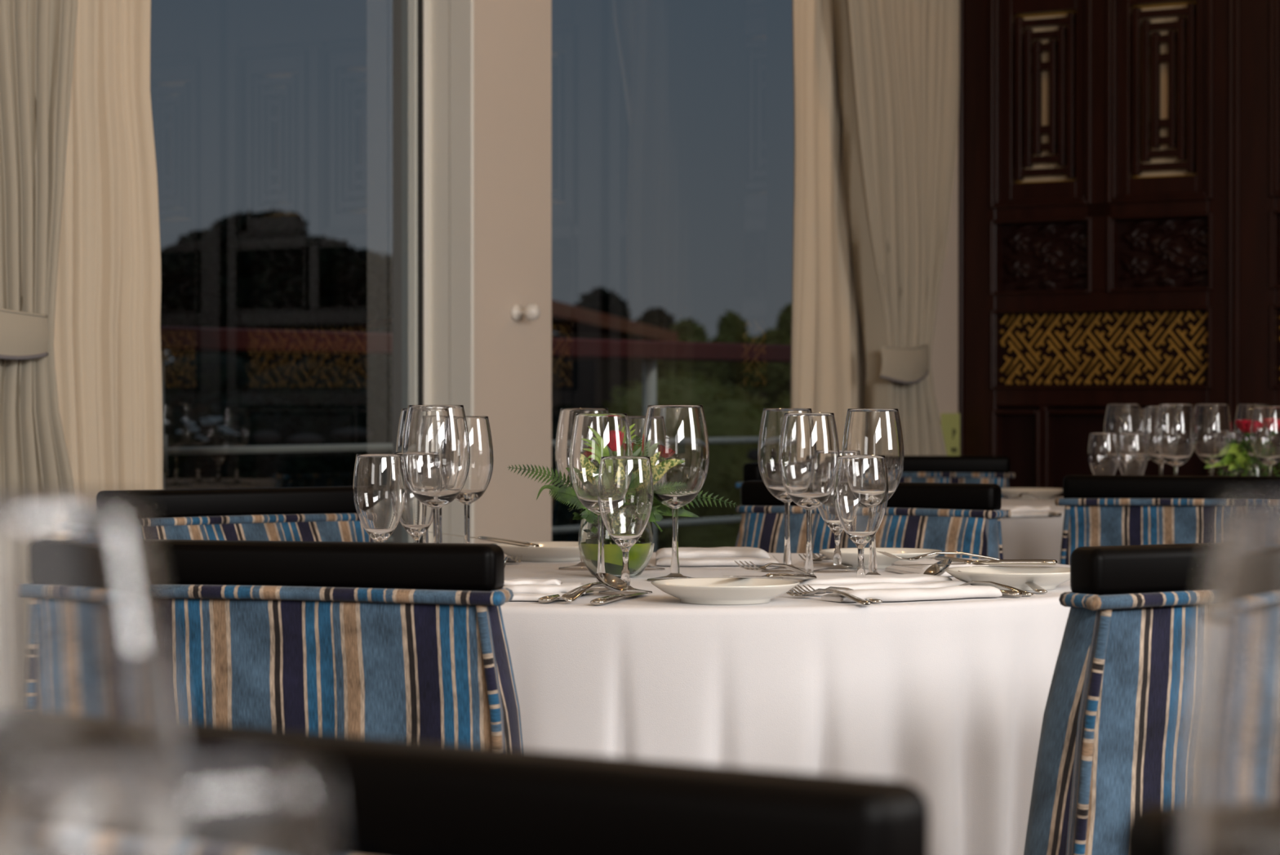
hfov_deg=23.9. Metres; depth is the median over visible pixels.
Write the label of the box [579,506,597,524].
frond
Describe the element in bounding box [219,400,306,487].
bush
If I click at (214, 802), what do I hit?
water goblet
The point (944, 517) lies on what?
dining chair
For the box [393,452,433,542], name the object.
water goblet
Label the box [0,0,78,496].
curtain
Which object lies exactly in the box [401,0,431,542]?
window
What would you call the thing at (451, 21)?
window
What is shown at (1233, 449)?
greens
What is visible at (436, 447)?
wine glass
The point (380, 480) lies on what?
water goblet
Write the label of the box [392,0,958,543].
wall window
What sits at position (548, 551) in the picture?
plate
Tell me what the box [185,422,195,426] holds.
flower
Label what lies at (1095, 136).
carved wooden panel
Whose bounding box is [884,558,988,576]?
napkin
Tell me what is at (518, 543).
knife
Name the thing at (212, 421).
flower
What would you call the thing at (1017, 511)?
napkin
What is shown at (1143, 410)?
wine glass
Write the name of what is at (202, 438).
flower
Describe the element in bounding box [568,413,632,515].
bowl
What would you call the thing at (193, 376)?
bush
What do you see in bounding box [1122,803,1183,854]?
dining chair
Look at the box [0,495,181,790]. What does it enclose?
wine glass
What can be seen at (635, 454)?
leaf
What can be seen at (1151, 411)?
wine glass
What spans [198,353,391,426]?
tree
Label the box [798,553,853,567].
fork
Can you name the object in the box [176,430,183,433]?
flower
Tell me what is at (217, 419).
flower
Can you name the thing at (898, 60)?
curtain
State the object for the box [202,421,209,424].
flower
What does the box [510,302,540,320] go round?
handle
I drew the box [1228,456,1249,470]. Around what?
greens
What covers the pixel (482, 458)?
bowl
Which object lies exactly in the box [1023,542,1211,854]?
dining chair
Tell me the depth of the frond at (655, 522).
4.15 m
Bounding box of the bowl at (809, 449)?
[778,412,839,510]
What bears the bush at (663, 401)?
on the ground
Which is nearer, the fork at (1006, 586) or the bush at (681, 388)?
the fork at (1006, 586)
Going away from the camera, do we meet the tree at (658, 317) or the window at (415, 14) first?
the window at (415, 14)
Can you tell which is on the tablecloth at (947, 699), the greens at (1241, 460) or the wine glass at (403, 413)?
the wine glass at (403, 413)
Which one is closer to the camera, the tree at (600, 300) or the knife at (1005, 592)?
the knife at (1005, 592)
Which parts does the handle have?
rose plate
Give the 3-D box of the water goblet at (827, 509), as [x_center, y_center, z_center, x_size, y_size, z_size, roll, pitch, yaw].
[0.280,0.118,4.281,0.070,0.171,0.070,0,0,0]
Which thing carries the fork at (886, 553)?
on the tablecloth at (947, 699)
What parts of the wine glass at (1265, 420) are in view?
stem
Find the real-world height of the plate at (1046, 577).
0.024 m
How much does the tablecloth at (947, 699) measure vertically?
0.729 m
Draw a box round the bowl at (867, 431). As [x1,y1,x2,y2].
[841,408,904,499]
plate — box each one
[493,541,580,561]
[650,577,799,604]
[818,546,942,568]
[944,565,1070,590]
[1000,487,1062,498]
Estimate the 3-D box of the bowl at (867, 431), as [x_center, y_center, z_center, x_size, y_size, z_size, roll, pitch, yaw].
[0.315,0.041,4.090,0.084,0.134,0.084,0,0,0]
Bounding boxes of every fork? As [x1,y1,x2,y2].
[504,555,522,567]
[734,560,810,574]
[786,586,871,604]
[794,584,882,603]
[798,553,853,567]
[812,552,831,559]
[877,551,1000,559]
[959,580,1033,595]
[1005,493,1040,499]
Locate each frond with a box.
[507,463,573,488]
[548,485,584,509]
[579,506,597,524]
[631,435,641,456]
[648,501,663,521]
[653,490,737,513]
[653,520,662,532]
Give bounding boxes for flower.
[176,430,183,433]
[182,417,188,421]
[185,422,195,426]
[188,426,199,431]
[201,437,208,440]
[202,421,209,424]
[206,417,213,420]
[208,419,218,424]
[213,417,222,421]
[217,426,227,431]
[223,429,233,434]
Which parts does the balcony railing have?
post, handrail, post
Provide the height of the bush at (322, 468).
1.981 m
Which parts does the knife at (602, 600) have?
handle, blade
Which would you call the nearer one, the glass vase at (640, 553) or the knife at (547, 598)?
the knife at (547, 598)
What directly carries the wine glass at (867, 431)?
on the tablecloth at (947, 699)
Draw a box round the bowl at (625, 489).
[597,456,653,551]
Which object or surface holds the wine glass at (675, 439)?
on the tablecloth at (947, 699)
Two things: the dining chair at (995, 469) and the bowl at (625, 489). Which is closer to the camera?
the bowl at (625, 489)
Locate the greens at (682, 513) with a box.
[653,499,698,516]
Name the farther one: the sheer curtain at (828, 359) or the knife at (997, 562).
the sheer curtain at (828, 359)
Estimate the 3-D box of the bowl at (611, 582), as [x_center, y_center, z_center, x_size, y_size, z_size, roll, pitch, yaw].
[-0.036,0.195,3.753,0.042,0.010,0.066,30,10,14]
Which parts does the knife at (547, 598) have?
handle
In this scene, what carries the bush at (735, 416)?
on the ground
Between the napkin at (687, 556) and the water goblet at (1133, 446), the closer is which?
the napkin at (687, 556)
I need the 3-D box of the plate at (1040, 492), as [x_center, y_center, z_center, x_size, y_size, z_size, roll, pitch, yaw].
[0.974,0.165,7.552,0.179,0.024,0.179,0,0,0]
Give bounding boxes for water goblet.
[0,750,342,854]
[352,453,406,542]
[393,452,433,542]
[597,456,653,593]
[813,449,857,571]
[833,454,888,577]
[1088,432,1119,475]
[1118,432,1148,475]
[1217,430,1234,475]
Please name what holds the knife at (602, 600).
on the tablecloth at (947, 699)
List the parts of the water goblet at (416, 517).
stem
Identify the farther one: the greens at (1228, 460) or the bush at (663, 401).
the bush at (663, 401)
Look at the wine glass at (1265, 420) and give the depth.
6.72 m
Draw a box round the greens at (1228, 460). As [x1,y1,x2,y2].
[1204,453,1239,467]
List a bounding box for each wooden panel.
[958,0,1233,497]
[1232,0,1279,475]
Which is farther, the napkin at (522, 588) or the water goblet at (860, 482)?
the water goblet at (860, 482)
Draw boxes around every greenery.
[568,497,656,519]
[1208,437,1279,475]
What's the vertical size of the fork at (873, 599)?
0.014 m
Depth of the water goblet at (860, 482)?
3.85 m
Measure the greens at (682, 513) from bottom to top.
0.074 m
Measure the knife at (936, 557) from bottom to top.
0.008 m
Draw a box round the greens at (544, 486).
[536,484,562,499]
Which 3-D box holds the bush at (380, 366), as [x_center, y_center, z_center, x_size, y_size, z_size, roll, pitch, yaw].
[-2.174,0.427,26.774,1.808,2.501,1.984,0,0,0]
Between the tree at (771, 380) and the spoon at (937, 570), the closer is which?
the spoon at (937, 570)
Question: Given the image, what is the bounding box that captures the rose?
[1235,418,1251,453]
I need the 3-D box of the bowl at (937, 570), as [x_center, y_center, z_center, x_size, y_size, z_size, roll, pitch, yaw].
[0.401,0.192,4.053,0.042,0.010,0.066,-35,6,-7]
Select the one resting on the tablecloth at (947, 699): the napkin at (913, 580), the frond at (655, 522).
the napkin at (913, 580)
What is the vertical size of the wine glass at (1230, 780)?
0.220 m
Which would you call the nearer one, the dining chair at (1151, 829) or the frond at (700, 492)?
the dining chair at (1151, 829)
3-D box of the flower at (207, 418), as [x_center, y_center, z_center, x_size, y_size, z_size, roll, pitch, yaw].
[-2.416,-0.049,17.000,0.046,0.022,0.044,0,0,0]
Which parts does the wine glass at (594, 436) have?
stem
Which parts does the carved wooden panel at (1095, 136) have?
carved panel, panel, carved panel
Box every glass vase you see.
[577,512,654,577]
[1229,457,1272,475]
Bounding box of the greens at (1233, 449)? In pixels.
[1226,443,1250,459]
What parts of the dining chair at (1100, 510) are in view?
backrest, rail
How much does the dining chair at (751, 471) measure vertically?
0.850 m
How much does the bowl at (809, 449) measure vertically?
0.130 m
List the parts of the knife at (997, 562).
blade, handle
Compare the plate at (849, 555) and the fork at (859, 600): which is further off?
the plate at (849, 555)
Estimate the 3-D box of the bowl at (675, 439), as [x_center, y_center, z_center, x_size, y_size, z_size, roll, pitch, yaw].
[0.047,0.040,4.071,0.092,0.140,0.092,0,0,0]
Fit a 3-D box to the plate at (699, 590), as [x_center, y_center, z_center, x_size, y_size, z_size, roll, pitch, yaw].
[0.102,0.197,3.634,0.179,0.024,0.179,0,0,0]
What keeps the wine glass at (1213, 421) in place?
on the tablecloth at (1024, 538)
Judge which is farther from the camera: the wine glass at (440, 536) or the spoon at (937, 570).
the wine glass at (440, 536)
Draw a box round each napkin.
[502,577,586,600]
[655,546,779,565]
[785,573,971,592]
[821,585,1002,601]
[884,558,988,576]
[1000,505,1062,518]
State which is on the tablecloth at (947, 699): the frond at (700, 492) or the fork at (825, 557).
the fork at (825, 557)
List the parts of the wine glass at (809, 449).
stem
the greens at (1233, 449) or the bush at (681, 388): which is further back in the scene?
the bush at (681, 388)
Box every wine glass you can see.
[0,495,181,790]
[395,408,428,542]
[401,404,470,542]
[438,507,442,542]
[455,416,493,542]
[555,408,608,568]
[568,413,632,586]
[626,415,664,568]
[640,404,709,580]
[757,408,812,570]
[778,412,839,575]
[841,408,904,574]
[1103,404,1142,433]
[1140,408,1151,475]
[1142,405,1165,475]
[1155,404,1196,475]
[1181,496,1279,854]
[1194,404,1232,475]
[1233,404,1269,460]
[1250,405,1279,475]
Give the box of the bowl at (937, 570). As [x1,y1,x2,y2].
[923,558,951,575]
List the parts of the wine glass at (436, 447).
stem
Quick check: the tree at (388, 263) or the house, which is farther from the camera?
the tree at (388, 263)
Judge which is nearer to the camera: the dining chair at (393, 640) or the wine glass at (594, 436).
the dining chair at (393, 640)
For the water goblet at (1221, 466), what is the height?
0.171 m
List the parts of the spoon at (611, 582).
handle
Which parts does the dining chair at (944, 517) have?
backrest, rail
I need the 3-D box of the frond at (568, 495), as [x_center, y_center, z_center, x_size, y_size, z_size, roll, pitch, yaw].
[-0.073,0.113,4.117,0.105,0.067,0.022,0,1,-29]
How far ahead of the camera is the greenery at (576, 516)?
4.14 m
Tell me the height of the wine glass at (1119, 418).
0.236 m
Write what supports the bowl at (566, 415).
on the wine glass at (566, 415)
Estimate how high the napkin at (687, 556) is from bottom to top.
0.022 m
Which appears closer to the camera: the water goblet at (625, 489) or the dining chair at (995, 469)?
the water goblet at (625, 489)
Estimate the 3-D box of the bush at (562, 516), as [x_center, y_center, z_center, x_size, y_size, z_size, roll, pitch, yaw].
[-0.357,0.770,19.790,1.154,1.932,1.663,0,0,16]
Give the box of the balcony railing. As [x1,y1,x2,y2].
[160,325,791,551]
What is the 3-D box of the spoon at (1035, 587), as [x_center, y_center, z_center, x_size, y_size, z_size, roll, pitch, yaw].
[0.481,0.199,3.883,0.042,0.016,0.205,0,0,-13]
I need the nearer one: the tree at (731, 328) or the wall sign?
the wall sign
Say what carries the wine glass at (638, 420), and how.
on the tablecloth at (947, 699)
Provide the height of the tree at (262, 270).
4.115 m
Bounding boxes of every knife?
[428,531,539,546]
[537,590,593,603]
[590,591,648,604]
[723,573,817,579]
[898,559,1057,565]
[921,555,973,563]
[1000,589,1022,596]
[1048,511,1062,515]
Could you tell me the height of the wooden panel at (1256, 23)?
2.800 m
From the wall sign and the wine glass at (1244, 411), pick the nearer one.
the wine glass at (1244, 411)
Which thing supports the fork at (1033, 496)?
on the tablecloth at (1024, 538)
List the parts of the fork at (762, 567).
handle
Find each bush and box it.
[164,350,269,406]
[164,396,260,489]
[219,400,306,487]
[256,390,392,536]
[347,354,392,405]
[551,398,659,551]
[603,368,742,415]
[623,397,690,415]
[656,384,774,548]
[765,390,791,408]
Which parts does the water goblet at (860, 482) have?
stem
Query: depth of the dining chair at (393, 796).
1.19 m
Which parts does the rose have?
stem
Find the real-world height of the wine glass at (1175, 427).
0.236 m
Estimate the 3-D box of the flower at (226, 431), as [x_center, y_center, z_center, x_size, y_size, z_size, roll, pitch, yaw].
[-2.314,0.025,17.001,0.056,0.027,0.054,0,0,0]
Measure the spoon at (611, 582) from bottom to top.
0.025 m
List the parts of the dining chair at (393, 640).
rail, backrest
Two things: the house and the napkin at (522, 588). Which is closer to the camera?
the napkin at (522, 588)
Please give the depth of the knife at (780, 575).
3.79 m
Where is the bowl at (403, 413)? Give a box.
[395,408,407,452]
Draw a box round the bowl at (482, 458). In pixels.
[455,416,493,504]
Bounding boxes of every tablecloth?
[500,551,1071,854]
[1000,496,1064,564]
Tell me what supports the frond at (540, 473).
in the glass vase at (640, 553)
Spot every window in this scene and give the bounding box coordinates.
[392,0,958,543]
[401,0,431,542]
[430,0,474,542]
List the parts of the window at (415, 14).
frame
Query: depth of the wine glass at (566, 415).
4.32 m
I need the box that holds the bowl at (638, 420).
[626,415,645,444]
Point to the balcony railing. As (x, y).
(172, 337)
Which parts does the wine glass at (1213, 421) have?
stem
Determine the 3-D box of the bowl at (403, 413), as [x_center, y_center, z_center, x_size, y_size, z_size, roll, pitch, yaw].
[-0.307,0.039,4.330,0.084,0.134,0.084,0,0,0]
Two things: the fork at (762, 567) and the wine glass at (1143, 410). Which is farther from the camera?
the wine glass at (1143, 410)
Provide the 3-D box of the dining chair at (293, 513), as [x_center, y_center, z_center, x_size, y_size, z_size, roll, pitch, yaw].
[-0.554,0.527,4.863,0.528,0.850,0.480,0,1,-37]
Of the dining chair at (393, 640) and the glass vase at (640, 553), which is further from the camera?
the glass vase at (640, 553)
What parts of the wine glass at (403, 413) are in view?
stem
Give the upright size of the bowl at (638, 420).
0.124 m
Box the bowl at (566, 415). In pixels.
[555,408,608,488]
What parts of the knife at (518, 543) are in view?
blade, handle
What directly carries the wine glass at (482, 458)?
on the tablecloth at (947, 699)
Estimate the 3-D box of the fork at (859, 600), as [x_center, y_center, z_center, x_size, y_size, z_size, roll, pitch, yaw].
[0.226,0.202,3.652,0.025,0.014,0.201,0,1,-25]
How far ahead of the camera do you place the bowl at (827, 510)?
4.26 m
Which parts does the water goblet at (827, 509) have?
stem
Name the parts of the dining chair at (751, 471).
rail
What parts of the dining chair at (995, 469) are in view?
backrest, rail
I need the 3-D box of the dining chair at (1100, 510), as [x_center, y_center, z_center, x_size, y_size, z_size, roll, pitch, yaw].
[1.131,0.517,6.058,0.528,0.850,0.480,0,0,18]
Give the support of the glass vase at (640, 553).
on the tablecloth at (947, 699)
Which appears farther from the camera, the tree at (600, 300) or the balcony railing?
the tree at (600, 300)
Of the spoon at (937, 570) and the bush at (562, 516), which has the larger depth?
the bush at (562, 516)
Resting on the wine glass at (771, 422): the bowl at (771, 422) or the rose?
the bowl at (771, 422)
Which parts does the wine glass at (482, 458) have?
stem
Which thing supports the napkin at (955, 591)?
on the tablecloth at (947, 699)
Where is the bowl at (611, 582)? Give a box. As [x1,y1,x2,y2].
[595,572,628,591]
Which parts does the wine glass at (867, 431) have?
stem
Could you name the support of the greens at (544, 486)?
in the glass vase at (640, 553)
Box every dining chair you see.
[96,485,373,542]
[152,538,523,749]
[178,720,928,854]
[734,462,762,515]
[734,480,1011,559]
[899,455,1015,497]
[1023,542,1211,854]
[1054,474,1279,564]
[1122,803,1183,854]
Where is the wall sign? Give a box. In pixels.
[941,413,959,455]
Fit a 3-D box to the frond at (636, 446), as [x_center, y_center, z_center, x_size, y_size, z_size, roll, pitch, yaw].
[-0.012,0.079,4.151,0.044,0.135,0.005,0,0,3]
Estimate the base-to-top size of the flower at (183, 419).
0.019 m
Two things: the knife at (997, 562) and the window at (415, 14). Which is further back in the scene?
the window at (415, 14)
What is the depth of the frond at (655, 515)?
4.10 m
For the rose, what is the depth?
7.02 m
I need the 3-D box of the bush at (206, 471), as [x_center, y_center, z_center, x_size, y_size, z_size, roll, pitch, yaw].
[-2.887,0.776,18.954,0.990,1.934,0.990,0,0,4]
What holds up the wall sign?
attached to the wall window at (513, 38)
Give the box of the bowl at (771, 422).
[757,408,812,502]
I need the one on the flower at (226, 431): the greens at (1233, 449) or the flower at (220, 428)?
the flower at (220, 428)
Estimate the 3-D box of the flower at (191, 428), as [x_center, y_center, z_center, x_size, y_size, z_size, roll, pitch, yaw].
[-2.507,0.012,17.001,0.060,0.028,0.057,0,0,0]
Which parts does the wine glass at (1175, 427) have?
stem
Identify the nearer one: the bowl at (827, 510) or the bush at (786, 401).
the bowl at (827, 510)
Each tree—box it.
[160,206,392,369]
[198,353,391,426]
[333,252,392,370]
[573,286,632,319]
[635,306,675,330]
[656,316,732,395]
[709,308,755,397]
[741,302,791,410]
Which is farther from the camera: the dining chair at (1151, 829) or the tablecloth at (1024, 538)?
the tablecloth at (1024, 538)
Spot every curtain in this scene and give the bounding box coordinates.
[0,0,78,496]
[53,0,163,496]
[791,0,866,449]
[834,0,959,455]
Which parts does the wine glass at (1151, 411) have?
stem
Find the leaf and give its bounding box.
[632,445,641,456]
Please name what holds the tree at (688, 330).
on the ground
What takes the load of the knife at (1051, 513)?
on the napkin at (1017, 511)
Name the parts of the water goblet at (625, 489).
stem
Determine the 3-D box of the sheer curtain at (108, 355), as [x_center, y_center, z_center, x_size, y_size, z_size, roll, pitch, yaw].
[-1.127,-0.379,5.958,0.060,2.600,0.532,0,1,34]
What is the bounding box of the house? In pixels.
[340,299,678,417]
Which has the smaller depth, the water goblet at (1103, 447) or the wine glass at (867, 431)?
the wine glass at (867, 431)
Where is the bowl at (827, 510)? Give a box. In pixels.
[817,449,844,534]
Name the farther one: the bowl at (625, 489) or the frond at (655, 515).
the frond at (655, 515)
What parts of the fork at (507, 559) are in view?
handle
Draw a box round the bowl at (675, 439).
[640,404,709,508]
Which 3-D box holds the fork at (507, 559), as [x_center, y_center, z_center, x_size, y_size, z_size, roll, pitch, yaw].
[-0.195,0.195,4.424,0.025,0.014,0.201,0,0,4]
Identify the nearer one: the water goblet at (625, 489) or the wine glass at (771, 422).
the water goblet at (625, 489)
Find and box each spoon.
[561,572,628,601]
[923,558,972,585]
[1025,582,1047,593]
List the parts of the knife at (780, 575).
blade, handle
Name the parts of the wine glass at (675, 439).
stem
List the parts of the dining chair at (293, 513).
rail, backrest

